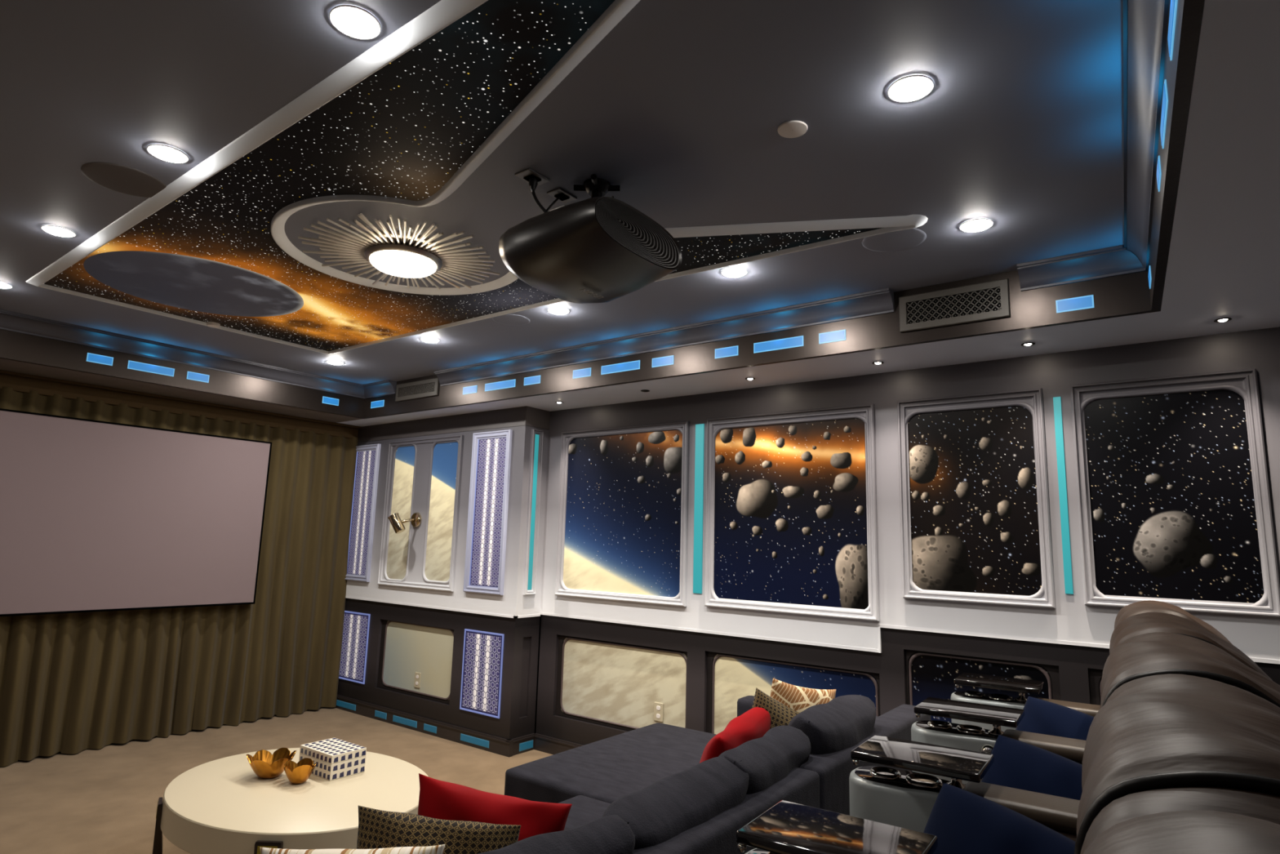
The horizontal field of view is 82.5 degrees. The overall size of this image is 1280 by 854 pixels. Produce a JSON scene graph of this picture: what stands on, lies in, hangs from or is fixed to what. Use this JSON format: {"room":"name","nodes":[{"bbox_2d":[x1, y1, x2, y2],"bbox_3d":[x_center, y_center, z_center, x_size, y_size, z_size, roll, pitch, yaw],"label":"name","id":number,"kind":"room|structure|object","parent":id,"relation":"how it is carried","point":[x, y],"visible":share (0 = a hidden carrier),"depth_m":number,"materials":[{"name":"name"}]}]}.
{"room":"home theater","nodes":[
{"label":"home theater","id":0,"kind":"room"},
{"bbox_2d":[0,706,552,853],"bbox_3d":[-1.045,1.987,2.830,7.320,0.100,4.540,-5,-11,36],"label":"floor","id":1,"kind":"structure","parent":0,"point":[104,800],"depth_m":4.59,"materials":[{"name":"beige carpet"}]},
{"bbox_2d":[152,747,428,853],"bbox_3d":[-1.482,1.763,3.157,1.260,0.420,0.986,-5,-11,36],"label":"coffee table","id":2,"kind":"object","parent":1,"relation":"on","point":[220,806],"visible":0.59,"depth_m":2.94,"materials":[{"name":"beige paint"}]},
{"bbox_2d":[246,746,296,778],"bbox_3d":[-1.655,1.511,3.267,0.197,0.100,0.194,-5,-11,36],"label":"bowl","id":3,"kind":"object","parent":2,"relation":"on","point":[265,765],"visible":0.91,"depth_m":3.23,"materials":[{"name":"gold metal"}]},
{"bbox_2d":[283,757,316,784],"bbox_3d":[-1.491,1.509,3.194,0.141,0.090,0.135,-5,-11,36],"label":"bowl","id":4,"kind":"object","parent":2,"relation":"on","point":[300,772],"visible":1,"depth_m":3.16,"materials":[{"name":"gold metal"}]},
{"bbox_2d":[298,737,366,780],"bbox_3d":[-1.423,1.532,3.374,0.263,0.106,0.175,-5,-11,35],"label":"box","id":5,"kind":"object","parent":2,"relation":"on","point":[335,758],"visible":0.95,"depth_m":3.31,"materials":[{"name":"beige ceramic"}]},
{"bbox_2d":[477,694,930,853],"bbox_3d":[-0.048,1.527,2.884,1.610,0.879,3.005,-5,-11,36],"label":"sectional sofa","id":6,"kind":"object","parent":1,"relation":"on","point":[646,789],"visible":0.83,"depth_m":2.52,"materials":[{"name":"grey fabric"}]},
{"bbox_2d":[259,844,444,853],"bbox_3d":[-0.681,1.164,1.722,0.452,0.356,0.156,1,-9,1],"label":"throw pillow","id":7,"kind":"object","parent":6,"relation":"on","point":[437,849],"visible":1,"depth_m":1.73,"materials":[{"name":"beige fabric"}]},
{"bbox_2d":[356,804,520,853],"bbox_3d":[-0.565,1.244,1.983,0.482,0.377,0.137,1,-9,5],"label":"throw pillow","id":8,"kind":"object","parent":6,"relation":"on","point":[377,828],"visible":0.91,"depth_m":1.97,"materials":[{"name":"beige fabric"}]},
{"bbox_2d":[417,773,572,840],"bbox_3d":[-0.446,1.232,2.115,0.510,0.401,0.164,0,-9,11],"label":"throw pillow","id":9,"kind":"object","parent":6,"relation":"on","point":[437,798],"visible":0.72,"depth_m":2.09,"materials":[{"name":"red fabric"}]},
{"bbox_2d":[477,814,635,853],"bbox_3d":[-0.289,1.164,1.657,0.551,0.453,0.312,10,-12,-42],"label":"cushion","id":10,"kind":"object","parent":6,"relation":"on","point":[607,833],"depth_m":1.71,"materials":[{"name":"grey fabric"}]},
{"bbox_2d":[557,795,610,830],"bbox_3d":[-0.362,1.504,2.261,0.880,0.174,1.520,-5,-11,36],"label":"seat cushion","id":11,"kind":"object","parent":6,"relation":"on","point":[584,809],"depth_m":2.92,"materials":[{"name":"grey fabric"}]},
{"bbox_2d":[504,722,716,803],"bbox_3d":[0.277,1.717,3.506,1.365,0.174,1.250,-5,-11,36],"label":"cushion","id":12,"kind":"object","parent":6,"relation":"on","point":[606,770],"depth_m":3.48,"materials":[{"name":"grey fabric"}]},
{"bbox_2d":[602,755,749,848],"bbox_3d":[0.046,1.226,2.065,0.334,0.481,0.630,-5,-11,36],"label":"cushion","id":13,"kind":"object","parent":6,"relation":"on","point":[660,815],"depth_m":1.98,"materials":[{"name":"grey fabric"}]},
{"bbox_2d":[699,706,770,762],"bbox_3d":[0.354,1.364,2.909,0.249,0.456,0.620,-4,-10,30],"label":"throw pillow","id":14,"kind":"object","parent":6,"relation":"on","point":[753,723],"visible":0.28,"depth_m":2.80,"materials":[{"name":"red fabric"}]},
{"bbox_2d":[718,724,810,794],"bbox_3d":[0.354,1.288,2.466,0.320,0.470,0.579,-5,-11,36],"label":"cushion","id":15,"kind":"object","parent":6,"relation":"on","point":[762,764],"depth_m":2.39,"materials":[{"name":"grey fabric"}]},
{"bbox_2d":[751,687,799,728],"bbox_3d":[0.604,1.375,3.060,0.563,0.542,0.142,5,-10,-23],"label":"throw pillow","id":16,"kind":"object","parent":6,"relation":"on","point":[780,714],"visible":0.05,"depth_m":3.05,"materials":[{"name":"beige fabric"}]},
{"bbox_2d":[769,677,835,712],"bbox_3d":[0.678,1.327,3.164,0.411,0.472,0.160,6,-10,-25],"label":"throw pillow","id":17,"kind":"object","parent":6,"relation":"on","point":[798,699],"visible":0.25,"depth_m":3.14,"materials":[{"name":"brown fabric"}]},
{"bbox_2d":[787,694,875,754],"bbox_3d":[0.722,1.368,2.934,0.346,0.508,0.604,-5,-11,36],"label":"cushion","id":18,"kind":"object","parent":6,"relation":"on","point":[838,726],"depth_m":2.80,"materials":[{"name":"grey fabric"}]},
{"bbox_3d":[1.049,1.653,1.217,1.960,0.169,4.360,-5,-11,36],"label":"platform","id":19,"kind":"object","parent":1,"relation":"on","visible":0},
{"bbox_2d":[736,673,1279,853],"bbox_3d":[0.519,0.941,1.049,1.111,1.152,0.880,-4,-11,33],"label":"recliner","id":20,"kind":"object","parent":19,"relation":"on","point":[1167,742],"visible":0.94,"depth_m":0.81,"materials":[{"name":"brown leather"}]},
{"bbox_2d":[848,631,1279,841],"bbox_3d":[0.939,1.051,1.674,1.111,1.152,0.880,-4,-11,33],"label":"recliner","id":21,"kind":"object","parent":19,"relation":"on","point":[904,798],"visible":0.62,"depth_m":2.00,"materials":[{"name":"brown leather"}]},
{"bbox_2d":[923,782,1075,853],"bbox_3d":[0.904,1.170,1.804,0.213,0.449,0.485,10,-12,-41],"label":"seat","id":22,"kind":"object","parent":21,"relation":"on","point":[962,821],"visible":0.97,"depth_m":1.84,"materials":[{"name":"blue fabric"}]},
{"bbox_2d":[911,612,1271,784],"bbox_3d":[1.360,1.161,2.299,1.111,1.152,0.880,-4,-11,33],"label":"recliner","id":23,"kind":"object","parent":19,"relation":"on","point":[964,736],"visible":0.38,"depth_m":2.64,"materials":[{"name":"brown leather"}]},
{"bbox_2d":[981,734,1082,799],"bbox_3d":[1.355,1.296,2.415,0.220,0.449,0.485,10,-12,-41],"label":"throw pillow","id":24,"kind":"object","parent":23,"relation":"on","point":[1018,764],"visible":0.35,"depth_m":2.44,"materials":[{"name":"blue fabric"}]},
{"bbox_2d":[951,600,1231,731],"bbox_3d":[1.780,1.271,2.924,1.111,1.152,0.880,-4,-11,33],"label":"recliner","id":25,"kind":"object","parent":19,"relation":"on","point":[1022,686],"visible":0.2,"depth_m":3.28,"materials":[{"name":"brown leather"}]},
{"bbox_2d":[1015,696,1093,740],"bbox_3d":[1.778,1.379,3.009,0.498,0.449,0.227,-5,-11,36],"label":"throw pillow","id":26,"kind":"object","parent":25,"relation":"on","point":[1041,716],"visible":0.26,"depth_m":3.05,"materials":[{"name":"blue fabric"}]},
{"bbox_2d":[1083,809,1279,853],"bbox_3d":[0.098,0.831,0.424,1.111,1.152,0.880,-4,-11,33],"label":"recliner","id":27,"kind":"object","parent":19,"relation":"on","point":[1186,831],"visible":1,"depth_m":0.51,"materials":[{"name":"brown leather"}]},
{"bbox_2d":[337,425,548,739],"bbox_3d":[-1.771,1.173,6.083,2.410,2.480,0.260,-5,-11,36],"label":"wall","id":28,"kind":"structure","parent":0,"point":[521,638],"depth_m":5.51,"materials":[{"name":"paint"}]},
{"bbox_2d":[336,699,355,711],"bbox_3d":[-2.528,2.390,6.268,0.293,0.048,0.006,-5,-11,36],"label":"accent panel","id":29,"kind":"object","parent":28,"relation":"attached to","point":[339,703],"visible":1,"depth_m":6.26,"materials":[{"name":"blue"}]},
{"bbox_2d":[338,610,370,684],"bbox_3d":[-2.500,1.908,6.347,0.423,0.577,0.012,-5,-11,36],"label":"light","id":30,"kind":"object","parent":28,"relation":"attached to","point":[356,624],"visible":0.99,"depth_m":6.33,"materials":[{"name":"blue"}]},
{"bbox_2d":[344,444,381,582],"bbox_3d":[-2.502,0.760,6.528,0.410,1.206,0.028,-5,-11,36],"label":"light panel","id":31,"kind":"object","parent":28,"relation":"attached to","point":[367,460],"visible":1,"depth_m":6.51,"materials":[{"name":"blue paint"}]},
{"bbox_2d":[392,715,417,727],"bbox_3d":[-1.863,2.331,5.776,0.308,0.048,0.006,-5,-11,36],"label":"accent panel","id":32,"kind":"object","parent":28,"relation":"attached to","point":[398,719],"visible":1,"depth_m":5.77,"materials":[{"name":"blue plastic"}]},
{"bbox_2d":[377,619,453,704],"bbox_3d":[-1.810,1.869,5.870,0.967,0.561,0.011,-5,-11,36],"label":"mural","id":33,"kind":"object","parent":28,"relation":"attached to","point":[408,648],"visible":1,"depth_m":5.87,"materials":[{"name":"beige paint"}]},
{"bbox_2d":[377,435,463,591],"bbox_3d":[-1.826,0.704,6.029,0.974,1.225,0.024,-5,-11,36],"label":"window","id":34,"kind":"structure","parent":28,"relation":"in","point":[424,475],"depth_m":6.00,"materials":[{"name":"glass"}]},
{"bbox_2d":[387,511,421,533],"bbox_3d":[-1.932,0.782,5.954,0.247,0.181,0.136,10,-12,-43],"label":"wall spotlight","id":35,"kind":"object","parent":34,"relation":"attached to","point":[397,523],"visible":1,"depth_m":5.90,"materials":[{"name":"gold metal"}]},
{"bbox_2d":[357,405,550,442],"bbox_3d":[-1.742,0.019,6.258,2.414,0.145,0.254,-5,-11,36],"label":"crown molding","id":36,"kind":"structure","parent":28,"relation":"attached to","point":[521,415],"depth_m":5.89,"materials":[{"name":"grey paint"}]},
{"bbox_2d":[333,694,583,756],"bbox_3d":[-0.634,2.241,5.039,5.320,0.108,0.290,-5,-11,36],"label":"baseboard","id":37,"kind":"structure","parent":28,"relation":"attached to","point":[500,745],"depth_m":5.35,"materials":[{"name":"grey paint"}]},
{"bbox_2d":[460,733,488,747],"bbox_3d":[-1.199,2.272,5.283,0.308,0.048,0.006,-5,-11,36],"label":"accent panel","id":38,"kind":"object","parent":28,"relation":"attached to","point":[464,737],"visible":1,"depth_m":5.28,"materials":[{"name":"blue plastic"}]},
{"bbox_2d":[459,628,504,718],"bbox_3d":[-1.165,1.801,5.356,0.426,0.581,0.012,-5,-11,36],"label":"light panel","id":39,"kind":"object","parent":28,"relation":"attached to","point":[481,682],"visible":1,"depth_m":5.35,"materials":[{"name":"blue"}]},
{"bbox_2d":[462,429,512,595],"bbox_3d":[-1.157,0.638,5.532,0.420,1.221,0.028,-5,-11,36],"label":"light panel","id":40,"kind":"object","parent":28,"relation":"attached to","point":[490,475],"visible":1,"depth_m":5.54,"materials":[{"name":"blue paint"}]},
{"bbox_2d":[523,428,543,595],"bbox_3d":[-0.790,0.624,5.423,0.024,1.218,0.111,-5,-11,36],"label":"light strip","id":41,"kind":"object","parent":28,"relation":"attached to","point":[536,441],"visible":1,"depth_m":5.42,"materials":[{"name":"paint"}]},
{"bbox_2d":[0,0,1279,426],"bbox_3d":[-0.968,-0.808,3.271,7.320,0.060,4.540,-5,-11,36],"label":"ceiling","id":42,"kind":"structure","parent":0,"point":[682,106],"depth_m":2.27,"materials":[{"name":"grey paint"}]},
{"bbox_2d":[40,224,75,237],"bbox_3d":[-2.492,-0.834,3.125,0.120,0.014,0.120,-5,-11,36],"label":"recessed light","id":43,"kind":"object","parent":42,"relation":"in","point":[53,229],"visible":1,"depth_m":3.10,"materials":[{"name":"white glass"}]},
{"bbox_2d":[80,162,166,197],"bbox_3d":[-1.875,-0.897,2.659,0.264,0.002,0.264,-5,-11,36],"label":"ceiling speaker","id":44,"kind":"object","parent":42,"relation":"attached to","point":[121,179],"visible":1,"depth_m":2.64,"materials":[{"name":"grey"}]},
{"bbox_2d":[146,143,188,163],"bbox_3d":[-1.590,-0.915,2.456,0.120,0.014,0.120,-5,-11,36],"label":"recessed light","id":45,"kind":"object","parent":42,"relation":"in","point":[162,152],"visible":1,"depth_m":2.44,"materials":[{"name":"white"}]},
{"bbox_2d":[0,369,361,766],"bbox_3d":[-3.859,0.935,4.951,0.120,2.472,4.093,-5,-11,36],"label":"stage curtain","id":46,"kind":"object","parent":42,"relation":"hanging from","point":[71,683],"visible":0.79,"depth_m":5.54,"materials":[{"name":"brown fabric"}]},
{"bbox_2d":[0,408,271,616],"bbox_3d":[-3.742,0.606,5.004,0.043,1.295,2.288,-5,-11,36],"label":"projection screen","id":47,"kind":"object","parent":46,"relation":"hanging from","point":[95,515],"visible":1,"depth_m":5.12,"materials":[{"name":"grey fabric"}]},
{"bbox_2d":[0,328,364,418],"bbox_3d":[-3.370,-0.443,4.944,0.030,0.271,3.335,-5,-11,36],"label":"ceiling soffit","id":48,"kind":"structure","parent":42,"relation":"attached to","point":[15,346],"depth_m":5.06,"materials":[{"name":"black paint"}]},
{"bbox_2d":[86,352,113,365],"bbox_3d":[-3.505,-0.439,4.734,0.006,0.056,0.143,-5,-11,36],"label":"accent panel","id":49,"kind":"object","parent":48,"relation":"attached to","point":[92,357],"visible":1,"depth_m":4.73,"materials":[{"name":"blue"}]},
{"bbox_2d":[127,360,174,376],"bbox_3d":[-3.328,-0.397,4.968,0.006,0.056,0.279,-5,-11,36],"label":"accent panel","id":50,"kind":"object","parent":48,"relation":"attached to","point":[132,365],"visible":1,"depth_m":4.96,"materials":[{"name":"blue plastic"}]},
{"bbox_2d":[186,371,209,382],"bbox_3d":[-3.152,-0.356,5.201,0.006,0.056,0.145,-5,-11,36],"label":"accent panel","id":51,"kind":"object","parent":48,"relation":"attached to","point":[190,375],"visible":1,"depth_m":5.20,"materials":[{"name":"blue plastic"}]},
{"bbox_2d":[0,309,364,398],"bbox_3d":[-3.317,-0.527,4.938,0.076,0.102,3.305,-5,-11,36],"label":"crown molding","id":52,"kind":"structure","parent":42,"relation":"attached to","point":[11,321],"depth_m":5.01,"materials":[{"name":"grey paint"}]},
{"bbox_2d":[328,4,381,39],"bbox_3d":[-0.703,-0.994,1.801,0.120,0.014,0.120,-5,-11,36],"label":"recessed light","id":53,"kind":"object","parent":42,"relation":"in","point":[353,21],"visible":1,"depth_m":1.79,"materials":[{"name":"white"}]},
{"bbox_2d":[363,379,396,398],"bbox_3d":[-2.206,-0.313,6.104,0.440,0.102,0.076,-5,-11,36],"label":"crown molding","id":54,"kind":"structure","parent":42,"relation":"attached to","point":[388,387],"depth_m":6.08,"materials":[{"name":"grey paint"}]},
{"bbox_2d":[297,213,499,288],"bbox_3d":[-1.039,-0.736,3.229,0.867,0.097,0.844,-5,-11,36],"label":"ceiling lamp","id":55,"kind":"object","parent":42,"relation":"attached to","point":[404,255],"visible":1,"depth_m":3.14,"materials":[{"name":"silver metal"}]},
{"bbox_2d":[26,0,927,354],"bbox_3d":[-0.908,-0.775,3.195,4.375,0.023,1.888,-5,-11,36],"label":"mural","id":56,"kind":"object","parent":42,"relation":"attached to","point":[409,119],"visible":0.92,"depth_m":2.72,"materials":[{"name":"black paint"}]},
{"bbox_2d":[491,313,530,325],"bbox_3d":[-0.746,-0.620,4.221,0.220,0.002,0.220,-5,-11,36],"label":"ceiling speaker","id":57,"kind":"object","parent":42,"relation":"attached to","point":[507,319],"visible":0.88,"depth_m":4.22,"materials":[{"name":"grey paint"}]},
{"bbox_2d":[514,168,550,186],"bbox_3d":[-0.376,-0.869,2.548,0.072,0.012,0.104,-5,-11,36],"label":"outlet","id":58,"kind":"object","parent":42,"relation":"attached to","point":[526,175],"visible":0.8,"depth_m":2.53,"materials":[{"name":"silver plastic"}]},
{"bbox_2d":[523,174,541,182],"bbox_3d":[-0.376,-0.865,2.548,0.043,0.005,0.047,-5,-11,36],"label":"receptacle","id":59,"kind":"object","parent":58,"relation":"attached to","point":[526,177],"depth_m":2.53,"materials":[{"name":"black plastic"}]},
{"bbox_2d":[528,177,547,213],"bbox_3d":[-0.341,-0.791,2.553,0.106,0.141,0.032,6,-10,-24],"label":"power cable","id":60,"kind":"object","parent":58,"relation":"attached to","point":[533,183],"visible":0.86,"depth_m":2.54,"materials":[{"name":"black plastic"}]},
{"bbox_2d":[547,306,568,314],"bbox_3d":[-0.450,-0.636,4.025,0.120,0.014,0.120,-5,-11,36],"label":"recessed light","id":61,"kind":"object","parent":42,"relation":"in","point":[556,310],"visible":1,"depth_m":4.00,"materials":[{"name":"white glass"}]},
{"bbox_2d":[546,187,577,203],"bbox_3d":[-0.286,-0.846,2.675,0.064,0.012,0.096,-5,-11,36],"label":"outlet","id":62,"kind":"object","parent":42,"relation":"attached to","point":[565,197],"visible":1,"depth_m":2.66,"materials":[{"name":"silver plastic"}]},
{"bbox_2d":[554,193,569,200],"bbox_3d":[-0.286,-0.843,2.675,0.038,0.005,0.043,-5,-11,36],"label":"receptacle","id":63,"kind":"object","parent":62,"relation":"attached to","point":[563,197],"depth_m":2.67,"materials":[{"name":"black"}]},
{"bbox_2d":[498,173,681,303],"bbox_3d":[-0.189,-0.665,2.620,0.490,0.379,0.528,-5,-11,36],"label":"projector","id":64,"kind":"object","parent":42,"relation":"hanging from","point":[599,248],"visible":1,"depth_m":2.46,"materials":[{"name":"black plastic"}]},
{"bbox_2d":[595,199,679,268],"bbox_3d":[0.000,-0.649,2.474,0.009,0.148,0.476,-5,-11,36],"label":"grille","id":65,"kind":"object","parent":64,"relation":"attached to","point":[634,235],"depth_m":2.45,"materials":[{"name":"black"}]},
{"bbox_2d":[434,288,894,386],"bbox_3d":[-0.166,-0.495,4.593,3.480,0.102,0.076,-5,-11,36],"label":"crown molding","id":66,"kind":"structure","parent":42,"relation":"attached to","point":[881,301],"depth_m":4.25,"materials":[{"name":"grey paint"}]},
{"bbox_2d":[721,267,746,277],"bbox_3d":[0.438,-0.713,3.387,0.120,0.014,0.120,-5,-11,36],"label":"recessed light","id":67,"kind":"object","parent":42,"relation":"in","point":[730,272],"visible":1,"depth_m":3.37,"materials":[{"name":"white glass"}]},
{"bbox_2d":[361,270,1160,418],"bbox_3d":[-0.137,-0.405,4.622,5.590,0.271,0.030,-5,-11,36],"label":"ceiling soffit","id":68,"kind":"structure","parent":42,"relation":"attached to","point":[1125,295],"depth_m":3.78,"materials":[{"name":"black paint"}]},
{"bbox_2d":[395,377,439,401],"bbox_3d":[-1.780,-0.296,5.816,0.538,0.143,0.016,-5,-11,36],"label":"air vent","id":69,"kind":"object","parent":68,"relation":"attached to","point":[429,387],"visible":0.99,"depth_m":5.80,"materials":[{"name":"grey metal"}]},
{"bbox_2d":[398,382,435,396],"bbox_3d":[-1.780,-0.296,5.817,0.477,0.075,0.006,-5,-11,36],"label":"grille","id":70,"kind":"object","parent":69,"relation":"attached to","point":[414,388],"depth_m":5.81,"materials":[{"name":"grey metal"}]},
{"bbox_2d":[484,378,515,391],"bbox_3d":[-1.006,-0.299,5.240,0.317,0.056,0.006,-5,-11,36],"label":"accent panel","id":71,"kind":"object","parent":68,"relation":"attached to","point":[511,383],"visible":1,"depth_m":5.23,"materials":[{"name":"blue plastic"}]},
{"bbox_2d":[524,375,540,385],"bbox_3d":[-0.746,-0.322,5.048,0.158,0.056,0.006,-5,-11,36],"label":"accent panel","id":72,"kind":"object","parent":68,"relation":"attached to","point":[531,380],"visible":1,"depth_m":5.04,"materials":[{"name":"blue plastic"}]},
{"bbox_2d":[572,367,591,378],"bbox_3d":[-0.381,-0.352,4.776,0.157,0.056,0.006,-5,-11,36],"label":"accent panel","id":73,"kind":"object","parent":68,"relation":"attached to","point":[584,372],"visible":1,"depth_m":4.77,"materials":[{"name":"blue plastic"}]},
{"bbox_2d":[600,360,639,374],"bbox_3d":[-0.124,-0.374,4.586,0.309,0.056,0.006,-5,-11,36],"label":"accent panel","id":74,"kind":"object","parent":68,"relation":"attached to","point":[634,365],"visible":1,"depth_m":4.58,"materials":[{"name":"blue"}]},
{"bbox_2d":[651,355,674,367],"bbox_3d":[0.137,-0.395,4.392,0.159,0.056,0.006,-5,-11,36],"label":"accent panel","id":75,"kind":"object","parent":68,"relation":"attached to","point":[668,360],"visible":1,"depth_m":4.39,"materials":[{"name":"blue"}]},
{"bbox_2d":[715,345,737,358],"bbox_3d":[0.490,-0.424,4.130,0.151,0.056,0.006,-5,-11,36],"label":"accent panel","id":76,"kind":"object","parent":68,"relation":"attached to","point":[733,350],"visible":1,"depth_m":4.13,"materials":[{"name":"blue"}]},
{"bbox_2d":[753,335,803,353],"bbox_3d":[0.746,-0.445,3.940,0.293,0.056,0.006,-5,-11,36],"label":"accent panel","id":77,"kind":"object","parent":68,"relation":"attached to","point":[797,341],"visible":1,"depth_m":3.94,"materials":[{"name":"blue"}]},
{"bbox_2d":[818,328,845,343],"bbox_3d":[0.991,-0.465,3.758,0.144,0.056,0.006,-5,-11,36],"label":"accent panel","id":78,"kind":"object","parent":68,"relation":"attached to","point":[837,335],"visible":1,"depth_m":3.75,"materials":[{"name":"blue"}]},
{"bbox_2d":[898,278,1010,333],"bbox_3d":[1.460,-0.563,3.412,0.486,0.177,0.016,-5,-11,36],"label":"air vent","id":79,"kind":"object","parent":68,"relation":"attached to","point":[963,304],"visible":1,"depth_m":3.40,"materials":[{"name":"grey metal"}]},
{"bbox_2d":[906,287,1000,324],"bbox_3d":[1.461,-0.563,3.413,0.425,0.109,0.006,-5,-11,36],"label":"grille","id":80,"kind":"object","parent":79,"relation":"attached to","point":[969,303],"depth_m":3.41,"materials":[{"name":"grey metal"}]},
{"bbox_2d":[1055,294,1093,313],"bbox_3d":[1.857,-0.525,3.114,0.139,0.056,0.006,-5,-11,36],"label":"accent panel","id":81,"kind":"object","parent":68,"relation":"attached to","point":[1087,301],"visible":1,"depth_m":3.11,"materials":[{"name":"blue plastic"}]},
{"bbox_2d":[777,120,807,137],"bbox_3d":[0.463,-0.901,2.212,0.090,0.006,0.090,-5,-11,36],"label":"cover plate","id":82,"kind":"object","parent":42,"relation":"attached to","point":[790,129],"visible":1,"depth_m":2.21,"materials":[{"name":"white"}]},
{"bbox_2d":[862,227,926,252],"bbox_3d":[1.040,-0.765,2.988,0.250,0.002,0.250,-5,-11,36],"label":"ceiling speaker","id":83,"kind":"object","parent":42,"relation":"attached to","point":[901,240],"visible":0.85,"depth_m":2.99,"materials":[{"name":"grey paint"}]},
{"bbox_2d":[887,75,933,102],"bbox_3d":[0.742,-0.922,2.001,0.120,0.014,0.120,-5,-11,36],"label":"recessed light","id":84,"kind":"object","parent":42,"relation":"in","point":[913,87],"visible":1,"depth_m":1.99,"materials":[{"name":"white"}]},
{"bbox_2d":[959,217,993,232],"bbox_3d":[1.305,-0.777,2.828,0.120,0.014,0.120,-5,-11,36],"label":"recessed light","id":85,"kind":"object","parent":42,"relation":"in","point":[975,224],"visible":1,"depth_m":2.81,"materials":[{"name":"white glass"}]},
{"bbox_2d":[1016,244,1147,291],"bbox_3d":[1.863,-0.676,3.089,0.465,0.102,0.076,-5,-11,36],"label":"crown molding","id":86,"kind":"structure","parent":42,"relation":"attached to","point":[1116,260],"depth_m":3.09,"materials":[{"name":"grey paint"}]},
{"bbox_2d":[1122,0,1168,270],"bbox_3d":[1.133,-0.925,1.638,0.076,0.102,3.311,-4,-11,33],"label":"crown molding","id":87,"kind":"structure","parent":42,"relation":"attached to","point":[1144,22],"depth_m":1.98,"materials":[{"name":"grey paint"}]},
{"bbox_2d":[1147,0,1204,310],"bbox_3d":[1.175,-0.845,1.596,0.030,0.271,3.313,-4,-11,33],"label":"ceiling soffit","id":88,"kind":"structure","parent":42,"relation":"attached to","point":[1179,72],"depth_m":1.73,"materials":[{"name":"black paint"}]},
{"bbox_2d":[1160,79,1168,148],"bbox_3d":[1.296,-0.769,1.803,0.006,0.056,0.241,-4,-11,33],"label":"accent panel","id":89,"kind":"object","parent":88,"relation":"attached to","point":[1165,99],"visible":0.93,"depth_m":1.77,"materials":[{"name":"blue plastic"}]},
{"bbox_2d":[1167,0,1177,60],"bbox_3d":[1.055,-0.833,1.440,0.006,0.056,0.301,-4,-11,33],"label":"accent panel","id":90,"kind":"object","parent":88,"relation":"attached to","point":[1173,7],"visible":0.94,"depth_m":1.48,"materials":[{"name":"blue plastic"}]},
{"bbox_2d":[535,327,1279,745],"bbox_3d":[1.264,0.935,4.045,4.910,2.480,0.100,-5,-11,36],"label":"wall","id":91,"kind":"structure","parent":0,"point":[1072,620],"depth_m":3.93,"materials":[{"name":"paint"}]},
{"bbox_2d":[555,635,687,731],"bbox_3d":[-0.147,1.751,4.949,1.131,0.561,0.011,-5,-11,36],"label":"mural","id":92,"kind":"object","parent":91,"relation":"attached to","point":[615,683],"visible":0.96,"depth_m":4.95,"materials":[{"name":"beige paint"}]},
{"bbox_2d":[653,701,663,721],"bbox_3d":[0.120,1.847,4.728,0.072,0.116,0.008,-5,-11,36],"label":"wall outlet","id":93,"kind":"object","parent":92,"relation":"attached to","point":[658,707],"visible":1,"depth_m":4.72,"materials":[{"name":"beige plastic"}]},
{"bbox_2d":[554,421,689,606],"bbox_3d":[-0.148,0.594,5.092,1.135,1.202,0.030,-5,-11,36],"label":"window","id":94,"kind":"structure","parent":91,"relation":"in","point":[623,517],"depth_m":5.07,"materials":[{"name":"glass"}]},
{"bbox_2d":[693,423,704,593],"bbox_3d":[0.380,0.519,4.719,0.063,1.088,0.008,-5,-11,36],"label":"light strip","id":95,"kind":"object","parent":91,"relation":"attached to","point":[700,428],"visible":1,"depth_m":4.71,"materials":[{"name":"teal plastic"}]},
{"bbox_2d":[706,651,879,733],"bbox_3d":[0.852,1.652,4.210,1.093,0.581,0.011,-5,-11,36],"label":"mural","id":96,"kind":"object","parent":91,"relation":"attached to","point":[735,677],"visible":0.39,"depth_m":4.36,"materials":[{"name":"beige paint"}]},
{"bbox_2d":[345,403,1279,663],"bbox_3d":[0.210,0.623,4.688,7.320,1.368,0.273,-5,-11,36],"label":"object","id":97,"kind":"structure","parent":91,"relation":"in","point":[791,516],"depth_m":4.31,"materials":[{"name":"paint"}]},
{"bbox_2d":[897,387,1055,608],"bbox_3d":[1.694,0.357,3.740,0.708,1.062,0.030,-5,-11,36],"label":"window","id":98,"kind":"structure","parent":91,"relation":"in","point":[975,519],"depth_m":3.73,"materials":[{"name":"glass"}]},
{"bbox_2d":[905,648,1060,722],"bbox_3d":[1.690,1.371,3.627,0.716,0.441,0.011,-5,-11,36],"label":"mural","id":99,"kind":"object","parent":91,"relation":"attached to","point":[931,675],"visible":0.42,"depth_m":3.71,"materials":[{"name":"black paint"}]},
{"bbox_2d":[1053,396,1073,593],"bbox_3d":[2.033,0.319,3.505,0.032,0.942,0.008,-5,-11,36],"label":"light strip","id":100,"kind":"object","parent":91,"relation":"attached to","point":[1056,400],"visible":1,"depth_m":3.50,"materials":[{"name":"teal plastic"}]},
{"bbox_2d":[1088,667,1102,705],"bbox_3d":[2.384,1.307,3.112,0.779,0.445,0.011,-5,-11,36],"label":"mural","id":101,"kind":"object","parent":91,"relation":"attached to","point":[1095,674],"visible":0.02,"depth_m":3.35,"materials":[{"name":"black paint"}]},
{"bbox_2d":[1070,368,1279,617],"bbox_3d":[2.352,0.286,3.255,0.693,1.038,0.030,-5,-11,36],"label":"window","id":102,"kind":"structure","parent":91,"relation":"in","point":[1174,504],"depth_m":3.24,"materials":[{"name":"glass"}]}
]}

